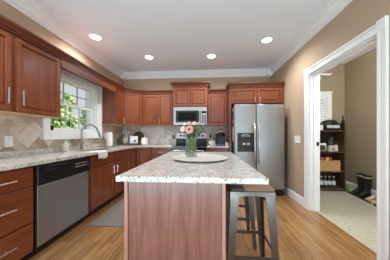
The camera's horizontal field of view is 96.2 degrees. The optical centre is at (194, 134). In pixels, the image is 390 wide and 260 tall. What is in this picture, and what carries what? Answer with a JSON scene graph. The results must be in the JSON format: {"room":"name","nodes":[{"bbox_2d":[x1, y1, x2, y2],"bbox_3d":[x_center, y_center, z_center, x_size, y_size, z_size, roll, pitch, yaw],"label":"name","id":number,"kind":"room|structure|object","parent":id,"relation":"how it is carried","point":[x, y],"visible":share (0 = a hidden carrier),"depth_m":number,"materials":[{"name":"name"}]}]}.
{"room":"kitchen","nodes":[
{"label":"kitchen","id":0,"kind":"room"},
{"bbox_2d":[0,0,122,139],"bbox_3d":[-2.169,-0.220,1.622,0.190,2.740,6.140,0,0,4],"label":"wall","id":1,"kind":"structure","parent":0,"point":[6,10],"depth_m":2.43,"materials":[{"name":"paint"}]},
{"bbox_2d":[0,14,64,117],"bbox_3d":[-1.884,-0.642,1.710,0.367,0.846,1.085,0,0,4],"label":"upper cabinet","id":2,"kind":"object","parent":1,"relation":"attached to","point":[29,64],"visible":1,"depth_m":1.81,"materials":[{"name":"brown wood"}]},
{"bbox_2d":[0,114,122,151],"bbox_3d":[-2.009,-0.020,2.493,0.010,0.396,4.100,0,0,4],"label":"tiled wall","id":3,"kind":"structure","parent":1,"relation":"attached to","point":[26,132],"depth_m":2.16,"materials":[{"name":"tile"}]},
{"bbox_2d":[4,136,12,146],"bbox_3d":[-2.038,0.072,1.919,0.009,0.120,0.085,0,0,4],"label":"wall outlet","id":4,"kind":"object","parent":3,"relation":"attached to","point":[8,140],"visible":1,"depth_m":1.91,"materials":[{"name":"white plastic"}]},
{"bbox_2d":[3,0,123,77],"bbox_3d":[-2.022,-1.515,1.542,0.114,0.150,6.000,0,0,4],"label":"trim","id":5,"kind":"structure","parent":1,"relation":"attached to","point":[28,8],"depth_m":2.53,"materials":[{"name":"white paint"}]},
{"bbox_2d":[42,69,101,139],"bbox_3d":[-2.062,-0.472,2.966,0.220,1.075,1.285,0,0,4],"label":"window","id":6,"kind":"structure","parent":1,"relation":"in","point":[93,109],"depth_m":3.08,"materials":[{"name":"white paint"}]},
{"bbox_2d":[60,52,117,91],"bbox_3d":[-1.798,-0.973,2.928,0.362,0.185,1.353,0,0,4],"label":"window valance","id":7,"kind":"object","parent":1,"relation":"attached to","point":[68,63],"visible":0.76,"depth_m":2.71,"materials":[{"name":"brown wood"}]},
{"bbox_2d":[102,83,125,124],"bbox_3d":[-1.742,-0.642,3.779,0.367,0.846,0.345,0,0,4],"label":"upper cabinet","id":8,"kind":"object","parent":1,"relation":"attached to","point":[112,102],"visible":0.81,"depth_m":3.61,"materials":[{"name":"brown wood"}]},
{"bbox_2d":[121,72,127,79],"bbox_3d":[-1.813,-1.495,4.470,0.130,0.190,0.130,0,0,4],"label":"trim","id":9,"kind":"structure","parent":1,"relation":"attached to","point":[124,76],"depth_m":4.41,"materials":[{"name":"white paint"}]},
{"bbox_2d":[123,76,270,124],"bbox_3d":[0.066,-0.220,4.476,3.880,2.740,0.140,0,0,4],"label":"wall","id":10,"kind":"structure","parent":0,"point":[216,82],"depth_m":4.43,"materials":[{"name":"paint"}]},
{"bbox_2d":[113,87,142,126],"bbox_3d":[-1.553,-0.642,4.197,0.667,0.846,0.617,0,0,4],"label":"upper cabinet","id":11,"kind":"object","parent":10,"relation":"attached to","point":[132,97],"visible":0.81,"depth_m":4.04,"materials":[{"name":"brown wood"}]},
{"bbox_2d":[142,90,173,125],"bbox_3d":[-0.877,-0.637,4.277,0.749,0.836,0.367,0,0,4],"label":"upper cabinet","id":12,"kind":"object","parent":10,"relation":"attached to","point":[157,105],"visible":0.91,"depth_m":4.14,"materials":[{"name":"brown wood"}]},
{"bbox_2d":[123,125,225,144],"bbox_3d":[-0.545,-0.005,4.443,2.645,0.490,0.010,0,0,4],"label":"tiled wall","id":13,"kind":"structure","parent":10,"relation":"attached to","point":[155,134],"depth_m":4.46,"materials":[{"name":"tile"}]},
{"bbox_2d":[170,81,210,108],"bbox_3d":[-0.099,-0.930,4.188,0.930,0.560,0.437,0,0,4],"label":"upper cabinet","id":14,"kind":"object","parent":10,"relation":"attached to","point":[185,94],"visible":0.96,"depth_m":4.02,"materials":[{"name":"brown wood"}]},
{"bbox_2d":[173,107,206,125],"bbox_3d":[-0.100,-0.432,4.172,0.770,0.416,0.460,0,0,4],"label":"microwave","id":15,"kind":"object","parent":14,"relation":"attached to","point":[181,115],"visible":0.93,"depth_m":3.99,"materials":[{"name":"grey plastic"}]},
{"bbox_2d":[126,68,266,78],"bbox_3d":[-0.012,-1.515,4.354,3.740,0.150,0.114,0,0,4],"label":"trim","id":16,"kind":"structure","parent":10,"relation":"attached to","point":[226,72],"depth_m":4.35,"materials":[{"name":"white paint"}]},
{"bbox_2d":[208,89,227,125],"bbox_3d":[0.532,-0.637,4.180,0.450,0.836,0.367,0,0,4],"label":"upper cabinet","id":17,"kind":"object","parent":10,"relation":"attached to","point":[217,98],"visible":0.82,"depth_m":4.04,"materials":[{"name":"brown wood"}]},
{"bbox_2d":[26,188,376,259],"bbox_3d":[0.505,1.189,1.439,5.550,0.082,6.140,0,0,4],"label":"floor","id":18,"kind":"structure","parent":0,"point":[302,235],"depth_m":2.00,"materials":[{"name":"brown wood"}]},
{"bbox_2d":[0,166,32,259],"bbox_3d":[-1.768,0.712,1.312,0.643,0.876,0.615,0,0,4],"label":"base cabinet","id":19,"kind":"object","parent":18,"relation":"on","point":[16,185],"visible":0.99,"depth_m":1.44,"materials":[{"name":"brown wood"}]},
{"bbox_2d":[29,156,89,257],"bbox_3d":[-1.710,0.714,1.995,0.605,0.872,0.740,0,0,4],"label":"dishwasher","id":20,"kind":"object","parent":18,"relation":"on","point":[60,188],"visible":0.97,"depth_m":1.84,"materials":[{"name":"silver metal"}]},
{"bbox_2d":[88,198,123,226],"bbox_3d":[-0.871,1.144,2.796,0.880,0.012,1.240,0,0,4],"label":"runner rug","id":21,"kind":"object","parent":18,"relation":"on","point":[114,217],"visible":0.3,"depth_m":2.38,"materials":[{"name":"grey fabric"}]},
{"bbox_2d":[84,149,129,219],"bbox_3d":[-1.653,0.712,2.990,0.643,0.876,1.235,0,0,4],"label":"base cabinet","id":22,"kind":"object","parent":18,"relation":"on","point":[103,188],"visible":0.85,"depth_m":2.73,"materials":[{"name":"brown wood"}]},
{"bbox_2d":[129,147,150,169],"bbox_3d":[-1.434,0.712,4.051,0.936,0.876,0.903,0,0,4],"label":"base cabinet","id":23,"kind":"object","parent":18,"relation":"on","point":[139,156],"visible":0.28,"depth_m":3.88,"materials":[{"name":"brown wood"}]},
{"bbox_2d":[0,144,175,171],"bbox_3d":[-1.313,0.256,2.440,1.404,0.032,4.090,0,0,4],"label":"countertop","id":24,"kind":"structure","parent":23,"relation":"on","point":[15,162],"depth_m":1.95,"materials":[{"name":"stone"}]},
{"bbox_2d":[0,142,122,157],"bbox_3d":[-2.002,0.209,2.478,0.025,0.062,4.070,0,0,4],"label":"upstand","id":25,"kind":"object","parent":24,"relation":"on","point":[55,149],"visible":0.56,"depth_m":2.28,"materials":[{"name":"stone"}]},
{"bbox_2d":[62,139,68,151],"bbox_3d":[-1.903,0.147,2.576,0.081,0.186,0.081,0,0,-41],"label":"soap dispenser","id":26,"kind":"object","parent":24,"relation":"on","point":[65,146],"visible":0.98,"depth_m":2.55,"materials":[{"name":"white ceramic"}]},
{"bbox_2d":[79,124,100,149],"bbox_3d":[-1.755,0.030,2.929,0.326,0.420,0.110,0,0,-16],"label":"faucet","id":27,"kind":"object","parent":24,"relation":"on","point":[83,127],"visible":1,"depth_m":2.92,"materials":[{"name":"silver metal"}]},
{"bbox_2d":[88,150,107,158],"bbox_3d":[-1.429,0.290,2.569,0.189,0.111,0.236,0,0,4],"label":"dish towel","id":28,"kind":"object","parent":24,"relation":"hanging from","point":[101,153],"visible":0.98,"depth_m":2.55,"materials":[{"name":"fabric"}]},
{"bbox_2d":[105,130,113,146],"bbox_3d":[-1.731,0.072,3.547,0.170,0.335,0.170,0,0,4],"label":"paper towel holder","id":29,"kind":"object","parent":24,"relation":"on","point":[109,135],"visible":1,"depth_m":3.51,"materials":[{"name":"white paper"}]},
{"bbox_2d":[117,143,140,144],"bbox_3d":[-1.567,0.220,4.197,0.500,0.040,0.240,0,0,4],"label":"serving tray","id":30,"kind":"object","parent":24,"relation":"on","point":[118,143],"visible":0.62,"depth_m":4.12,"materials":[{"name":"brown wood"}]},
{"bbox_2d":[130,136,137,142],"bbox_3d":[-1.455,0.114,4.166,0.180,0.170,0.022,0,0,-10],"label":"picture frame","id":31,"kind":"object","parent":30,"relation":"on","point":[133,139],"visible":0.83,"depth_m":4.16,"materials":[{"name":"white plastic"}]},
{"bbox_2d":[131,137,136,142],"bbox_3d":[-1.454,0.114,4.158,0.150,0.140,0.002,0,0,-10],"label":"print","id":32,"kind":"object","parent":31,"relation":"attached to","point":[133,139],"depth_m":4.16,"materials":[{"name":"paper"}]},
{"bbox_2d":[133,131,143,142],"bbox_3d":[-1.436,0.073,4.423,0.320,0.330,0.119,0,0,4],"label":"board","id":33,"kind":"object","parent":24,"relation":"on","point":[139,134],"visible":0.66,"depth_m":4.43,"materials":[{"name":"brown wood"}]},
{"bbox_2d":[141,137,147,144],"bbox_3d":[-1.194,0.141,4.141,0.168,0.198,0.168,0,0,4],"label":"ginger jar","id":34,"kind":"object","parent":24,"relation":"on","point":[144,141],"visible":0.92,"depth_m":4.08,"materials":[{"name":"white ceramic"}]},
{"bbox_2d":[151,147,171,159],"bbox_3d":[-0.727,0.712,4.133,0.455,0.876,0.643,0,0,4],"label":"base cabinet","id":35,"kind":"object","parent":18,"relation":"on","point":[156,152],"visible":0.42,"depth_m":3.85,"materials":[{"name":"brown wood"}]},
{"bbox_2d":[124,182,225,259],"bbox_3d":[-0.087,0.701,1.620,0.602,0.898,1.259,0,0,4],"label":"kitchen island","id":36,"kind":"object","parent":18,"relation":"on","point":[163,221],"visible":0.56,"depth_m":1.00,"materials":[{"name":"brown wood"}]},
{"bbox_2d":[116,152,268,184],"bbox_3d":[0.022,0.236,1.610,0.803,0.032,1.405,0,0,4],"label":"island countertop","id":37,"kind":"structure","parent":36,"relation":"on","point":[162,169],"depth_m":1.03,"materials":[{"name":"stone"}]},
{"bbox_2d":[172,154,227,161],"bbox_3d":[0.044,0.209,1.601,0.504,0.021,0.518,0,0,4],"label":"platter","id":38,"kind":"object","parent":37,"relation":"on","point":[200,157],"visible":0.96,"depth_m":1.55,"materials":[{"name":"white ceramic"}]},
{"bbox_2d":[185,136,196,156],"bbox_3d":[-0.036,0.107,1.696,0.120,0.200,0.120,0,0,4],"label":"vase","id":39,"kind":"object","parent":38,"relation":"on","point":[189,154],"visible":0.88,"depth_m":1.69,"materials":[{"name":"clear glass"}]},
{"bbox_2d":[180,127,189,151],"bbox_3d":[-0.091,0.053,1.679,0.104,0.270,0.041,0,0,-11],"label":"daisy","id":40,"kind":"object","parent":39,"relation":"in","point":[182,129],"visible":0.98,"depth_m":1.67,"materials":[{"name":"white plant"}]},
{"bbox_2d":[185,126,192,149],"bbox_3d":[-0.039,0.049,1.643,0.096,0.277,0.063,0,0,-44],"label":"gerbera","id":41,"kind":"object","parent":39,"relation":"in","point":[189,129],"visible":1,"depth_m":1.62,"materials":[{"name":"pink plant"}]},
{"bbox_2d":[189,124,198,146],"bbox_3d":[-0.007,0.030,1.683,0.108,0.316,0.144,0,0,4],"label":"leaf spray","id":42,"kind":"object","parent":39,"relation":"in","point":[195,127],"visible":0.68,"depth_m":1.67,"materials":[{"name":"green plant"}]},
{"bbox_2d":[193,122,205,151],"bbox_3d":[0.041,0.027,1.682,0.150,0.323,0.125,0,0,4],"label":"leaf spray","id":43,"kind":"object","parent":39,"relation":"in","point":[201,127],"visible":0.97,"depth_m":1.68,"materials":[{"name":"green plant"}]},
{"bbox_2d":[171,133,206,151],"bbox_3d":[-0.108,0.547,4.046,0.766,1.205,0.711,0,0,4],"label":"range","id":44,"kind":"object","parent":18,"relation":"on","point":[201,141],"visible":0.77,"depth_m":4.29,"materials":[{"name":"silver metal"}]},
{"bbox_2d":[172,147,205,151],"bbox_3d":[-0.130,0.598,3.737,0.740,0.665,0.091,0,0,4],"label":"oven","id":45,"kind":"object","parent":44,"relation":"in","point":[174,149],"depth_m":3.73,"materials":[{"name":"silver metal"}]},
{"bbox_2d":[171,144,206,146],"bbox_3d":[-0.109,0.244,4.039,0.766,0.022,0.565,0,0,4],"label":"cooktop","id":46,"kind":"object","parent":44,"relation":"in","point":[177,145],"depth_m":3.88,"materials":[{"name":"black glass"}]},
{"bbox_2d":[207,148,228,151],"bbox_3d":[0.516,0.712,4.048,0.465,0.876,0.643,0,0,4],"label":"base cabinet","id":47,"kind":"object","parent":18,"relation":"on","point":[208,149],"visible":0.04,"depth_m":3.77,"materials":[{"name":"brown wood"}]},
{"bbox_2d":[207,145,228,147],"bbox_3d":[0.517,0.256,4.051,0.467,0.032,0.624,0,0,4],"label":"countertop","id":48,"kind":"structure","parent":47,"relation":"on","point":[208,146],"depth_m":3.74,"materials":[{"name":"stone"}]},
{"bbox_2d":[208,141,215,145],"bbox_3d":[0.381,0.188,3.953,0.172,0.105,0.171,0,0,4],"label":"bowl","id":49,"kind":"object","parent":48,"relation":"on","point":[211,143],"visible":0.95,"depth_m":3.89,"materials":[{"name":"white ceramic"}]},
{"bbox_2d":[216,131,225,145],"bbox_3d":[0.561,0.072,3.970,0.277,0.336,0.262,0,0,4],"label":"coffee maker","id":50,"kind":"object","parent":48,"relation":"on","point":[220,135],"visible":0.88,"depth_m":3.97,"materials":[{"name":"black plastic"}]},
{"bbox_2d":[237,196,256,248],"bbox_3d":[0.454,0.763,1.974,0.384,0.774,0.384,0,0,7],"label":"bar stool","id":51,"kind":"object","parent":18,"relation":"on","point":[248,200],"visible":0.16,"depth_m":1.79,"materials":[{"name":"grey metal"}]},
{"bbox_2d":[226,184,278,259],"bbox_3d":[0.418,0.763,1.395,0.384,0.774,0.384,0,0,4],"label":"bar stool","id":52,"kind":"object","parent":18,"relation":"on","point":[233,191],"visible":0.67,"depth_m":1.24,"materials":[{"name":"grey metal"}]},
{"bbox_2d":[226,81,283,151],"bbox_3d":[1.246,0.043,3.913,1.120,2.215,0.802,0,0,4],"label":"tall cabinet","id":53,"kind":"object","parent":18,"relation":"on","point":[240,93],"visible":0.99,"depth_m":3.57,"materials":[{"name":"brown wood"}]},
{"bbox_2d":[231,104,284,195],"bbox_3d":[1.249,0.277,3.713,0.935,1.747,0.921,0,0,4],"label":"refrigerator","id":54,"kind":"object","parent":18,"relation":"on","point":[259,129],"visible":0.84,"depth_m":3.32,"materials":[{"name":"grey metal"}]},
{"bbox_2d":[320,130,345,191],"bbox_3d":[2.763,0.525,3.743,0.616,1.245,0.383,0,0,4],"label":"bookcase","id":55,"kind":"object","parent":18,"relation":"on","point":[339,135],"visible":0.45,"depth_m":3.68,"materials":[{"name":"brown wood"}]},
{"bbox_2d":[320,143,325,151],"bbox_3d":[2.627,0.255,3.697,0.225,0.172,0.184,0,0,4],"label":"toaster","id":56,"kind":"object","parent":55,"relation":"on","point":[322,145],"visible":0.53,"depth_m":3.61,"materials":[{"name":"beige metal"}]},
{"bbox_2d":[320,159,339,170],"bbox_3d":[2.758,0.633,3.709,0.429,0.216,0.268,0,0,4],"label":"wicker basket","id":57,"kind":"object","parent":55,"relation":"on","point":[334,165],"visible":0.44,"depth_m":3.58,"materials":[{"name":"beige wicker"}]},
{"bbox_2d":[321,119,340,129],"bbox_3d":[2.840,-0.222,3.704,0.320,0.251,0.251,0,0,4],"label":"oven","id":58,"kind":"object","parent":55,"relation":"on","point":[331,124],"visible":0.84,"depth_m":3.59,"materials":[{"name":"black plastic"}]},
{"bbox_2d":[326,137,336,151],"bbox_3d":[2.864,0.188,3.683,0.162,0.306,0.162,0,0,-41],"label":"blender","id":59,"kind":"object","parent":55,"relation":"on","point":[329,147],"visible":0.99,"depth_m":3.65,"materials":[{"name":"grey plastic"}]},
{"bbox_2d":[333,142,337,150],"bbox_3d":[2.975,0.245,3.705,0.094,0.192,0.093,0,0,4],"label":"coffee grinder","id":60,"kind":"object","parent":55,"relation":"on","point":[336,144],"visible":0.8,"depth_m":3.67,"materials":[{"name":"beige plastic"}]},
{"bbox_2d":[341,116,344,129],"bbox_3d":[3.024,-0.247,3.579,0.066,0.300,0.066,0,0,4],"label":"bottle","id":61,"kind":"object","parent":55,"relation":"on","point":[342,121],"visible":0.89,"depth_m":3.56,"materials":[{"name":"black glass"}]},
{"bbox_2d":[347,191,376,206],"bbox_3d":[3.069,1.136,2.974,0.262,0.024,1.020,0,0,11],"label":"tray","id":62,"kind":"object","parent":18,"relation":"on","point":[349,192],"visible":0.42,"depth_m":3.15,"materials":[{"name":"black rubber"}]},
{"bbox_2d":[352,173,365,194],"bbox_3d":[3.147,0.947,3.372,0.285,0.390,0.132,0,0,-13],"label":"boot","id":63,"kind":"object","parent":62,"relation":"on","point":[360,188],"visible":0.78,"depth_m":3.35,"materials":[{"name":"black rubber"}]},
{"bbox_2d":[358,175,372,197],"bbox_3d":[3.122,0.947,3.215,0.285,0.390,0.132,0,0,-16],"label":"boot","id":64,"kind":"object","parent":62,"relation":"on","point":[367,179],"visible":0.95,"depth_m":3.19,"materials":[{"name":"black rubber"}]},
{"bbox_2d":[365,194,376,201],"bbox_3d":[3.085,1.093,3.045,0.272,0.096,0.090,0,0,-10],"label":"shoe","id":65,"kind":"object","parent":62,"relation":"on","point":[374,197],"visible":0.76,"depth_m":3.02,"materials":[{"name":"beige fabric"}]},
{"bbox_2d":[32,0,376,71],"bbox_3d":[0.505,-1.630,1.439,5.550,0.080,6.140,0,0,4],"label":"ceiling","id":66,"kind":"structure","parent":0,"point":[180,35],"depth_m":2.61,"materials":[{"name":"paint"}]},
{"bbox_2d":[89,34,101,39],"bbox_3d":[-1.610,-1.584,2.837,0.190,0.011,0.190,0,0,4],"label":"recessed light","id":67,"kind":"object","parent":66,"relation":"in","point":[93,36],"visible":1,"depth_m":2.82,"materials":[{"name":"white paint"}]},
{"bbox_2d":[144,55,153,58],"bbox_3d":[-0.938,-1.584,3.572,0.190,0.011,0.190,0,0,4],"label":"recessed light","id":68,"kind":"object","parent":66,"relation":"in","point":[145,56],"visible":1,"depth_m":3.57,"materials":[{"name":"white paint"}]},
{"bbox_2d":[207,54,215,57],"bbox_3d":[0.332,-1.584,3.526,0.190,0.011,0.190,0,0,4],"label":"recessed light","id":69,"kind":"object","parent":66,"relation":"in","point":[209,55],"visible":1,"depth_m":3.52,"materials":[{"name":"white paint"}]},
{"bbox_2d":[261,37,272,42],"bbox_3d":[1.203,-1.584,2.925,0.190,0.011,0.190,0,0,4],"label":"recessed light","id":70,"kind":"object","parent":66,"relation":"in","point":[266,39],"visible":1,"depth_m":2.91,"materials":[{"name":"white paint"}]},
{"bbox_2d":[271,0,389,259],"bbox_3d":[1.722,-0.220,1.285,0.140,2.740,6.000,0,0,4],"label":"wall","id":71,"kind":"structure","parent":0,"point":[358,16],"depth_m":2.72,"materials":[{"name":"paint"}]},
{"bbox_2d":[266,68,272,76],"bbox_3d":[1.788,-1.495,4.223,0.130,0.190,0.130,0,0,4],"label":"trim","id":72,"kind":"structure","parent":71,"relation":"attached to","point":[268,72],"depth_m":4.16,"materials":[{"name":"white paint"}]},
{"bbox_2d":[284,186,303,206],"bbox_3d":[1.798,1.085,3.533,0.016,0.130,1.505,0,0,4],"label":"baseboard","id":73,"kind":"structure","parent":71,"relation":"attached to","point":[289,192],"depth_m":3.10,"materials":[{"name":"white paint"}]},
{"bbox_2d":[295,136,300,142],"bbox_3d":[1.765,0.075,3.016,0.010,0.125,0.200,0,0,4],"label":"light switch","id":74,"kind":"object","parent":71,"relation":"attached to","point":[297,138],"visible":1,"depth_m":2.99,"materials":[{"name":"white plastic"}]},
{"bbox_2d":[304,74,309,209],"bbox_3d":[1.737,0.108,2.720,0.026,2.083,0.105,0,0,4],"label":"trim","id":75,"kind":"structure","parent":71,"relation":"attached to","point":[307,77],"depth_m":2.68,"materials":[{"name":"white paint"}]},
{"bbox_2d":[268,0,352,73],"bbox_3d":[1.595,-1.515,1.294,0.114,0.150,6.000,0,0,4],"label":"trim","id":76,"kind":"structure","parent":71,"relation":"attached to","point":[332,8],"depth_m":2.51,"materials":[{"name":"white paint"}]},
{"bbox_2d":[310,35,376,210],"bbox_3d":[1.779,0.111,2.121,0.142,2.078,1.095,0,0,4],"label":"door frame","id":77,"kind":"structure","parent":71,"relation":"in","point":[315,76],"depth_m":2.64,"materials":[{"name":"white paint"}]},
{"bbox_2d":[310,210,376,259],"bbox_3d":[1.739,1.146,2.123,0.080,0.008,1.055,0,0,4],"label":"trim","id":78,"kind":"structure","parent":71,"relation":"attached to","point":[356,242],"depth_m":1.97,"materials":[{"name":"brown wood"}]},
{"bbox_2d":[303,15,388,75],"bbox_3d":[1.693,-0.976,2.139,0.034,0.105,1.279,0,0,4],"label":"trim","id":79,"kind":"structure","parent":71,"relation":"attached to","point":[383,22],"depth_m":1.85,"materials":[{"name":"white paint"}]},
{"bbox_2d":[377,27,388,259],"bbox_3d":[1.657,0.108,1.545,0.026,2.083,0.080,0,0,4],"label":"trim","id":80,"kind":"structure","parent":71,"relation":"attached to","point":[382,35],"depth_m":1.52,"materials":[{"name":"white paint"}]},
{"bbox_2d":[320,64,343,129],"bbox_3d":[2.722,-0.220,4.023,1.480,2.740,0.100,0,0,4],"label":"wall","id":81,"kind":"structure","parent":0,"point":[334,82],"depth_m":3.94,"materials":[{"name":"paint"}]},
{"bbox_2d":[320,73,331,79],"bbox_3d":[2.398,-1.248,3.799,0.825,0.025,0.389,0,0,4],"label":"wall shelf","id":82,"kind":"object","parent":81,"relation":"attached to","point":[322,76],"visible":0.24,"depth_m":3.63,"materials":[{"name":"white paint"}]},
{"bbox_2d":[320,91,332,119],"bbox_3d":[2.655,-0.390,3.998,0.880,1.180,0.100,0,0,4],"label":"window","id":83,"kind":"structure","parent":81,"relation":"in","point":[328,94],"depth_m":3.93,"materials":[{"name":"white paint"}]},
{"bbox_2d":[320,97,325,121],"bbox_3d":[2.654,-0.415,3.990,0.630,0.906,0.030,0,0,4],"label":"window blind","id":84,"kind":"object","parent":83,"relation":"attached to","point":[321,98],"visible":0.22,"depth_m":3.97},
{"bbox_2d":[344,48,376,190],"bbox_3d":[3.210,-0.220,1.058,0.100,2.740,5.750,0,0,4],"label":"wall","id":85,"kind":"structure","parent":0,"point":[360,74],"depth_m":3.50,"materials":[{"name":"paint"}]},
{"bbox_2d":[346,181,376,195],"bbox_3d":[3.152,1.083,1.062,0.016,0.130,5.750,0,0,4],"label":"baseboard","id":86,"kind":"structure","parent":85,"relation":"attached to","point":[353,186],"depth_m":3.64,"materials":[{"name":"white paint"}]},
{"label":"outside","id":87,"kind":"structure","parent":0,"visible":0},
{"bbox_3d":[-20.174,1.710,16.419,37.500,0.120,50.000,0,0,4],"label":"ground","id":88,"kind":"structure","parent":87,"visible":0},
{"bbox_2d":[51,98,70,128],"bbox_3d":[-17.890,-1.698,23.044,2.555,6.701,2.412,0,0,33],"label":"tree","id":89,"kind":"object","parent":88,"relation":"on","point":[57,124],"visible":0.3,"depth_m":22.86,"materials":[{"name":"green plant"}]},
{"bbox_2d":[58,92,77,128],"bbox_3d":[-18.746,-2.321,25.872,2.649,7.947,2.527,0,0,4],"label":"tree","id":90,"kind":"object","parent":88,"relation":"on","point":[68,98],"visible":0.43,"depth_m":25.73,"materials":[{"name":"green plant"}]},
{"bbox_2d":[80,106,85,128],"bbox_3d":[-17.589,-1.544,28.624,2.428,6.394,2.466,0,0,-11],"label":"tree","id":91,"kind":"object","parent":88,"relation":"on","point":[83,122],"visible":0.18,"depth_m":27.88,"materials":[{"name":"green plant"}]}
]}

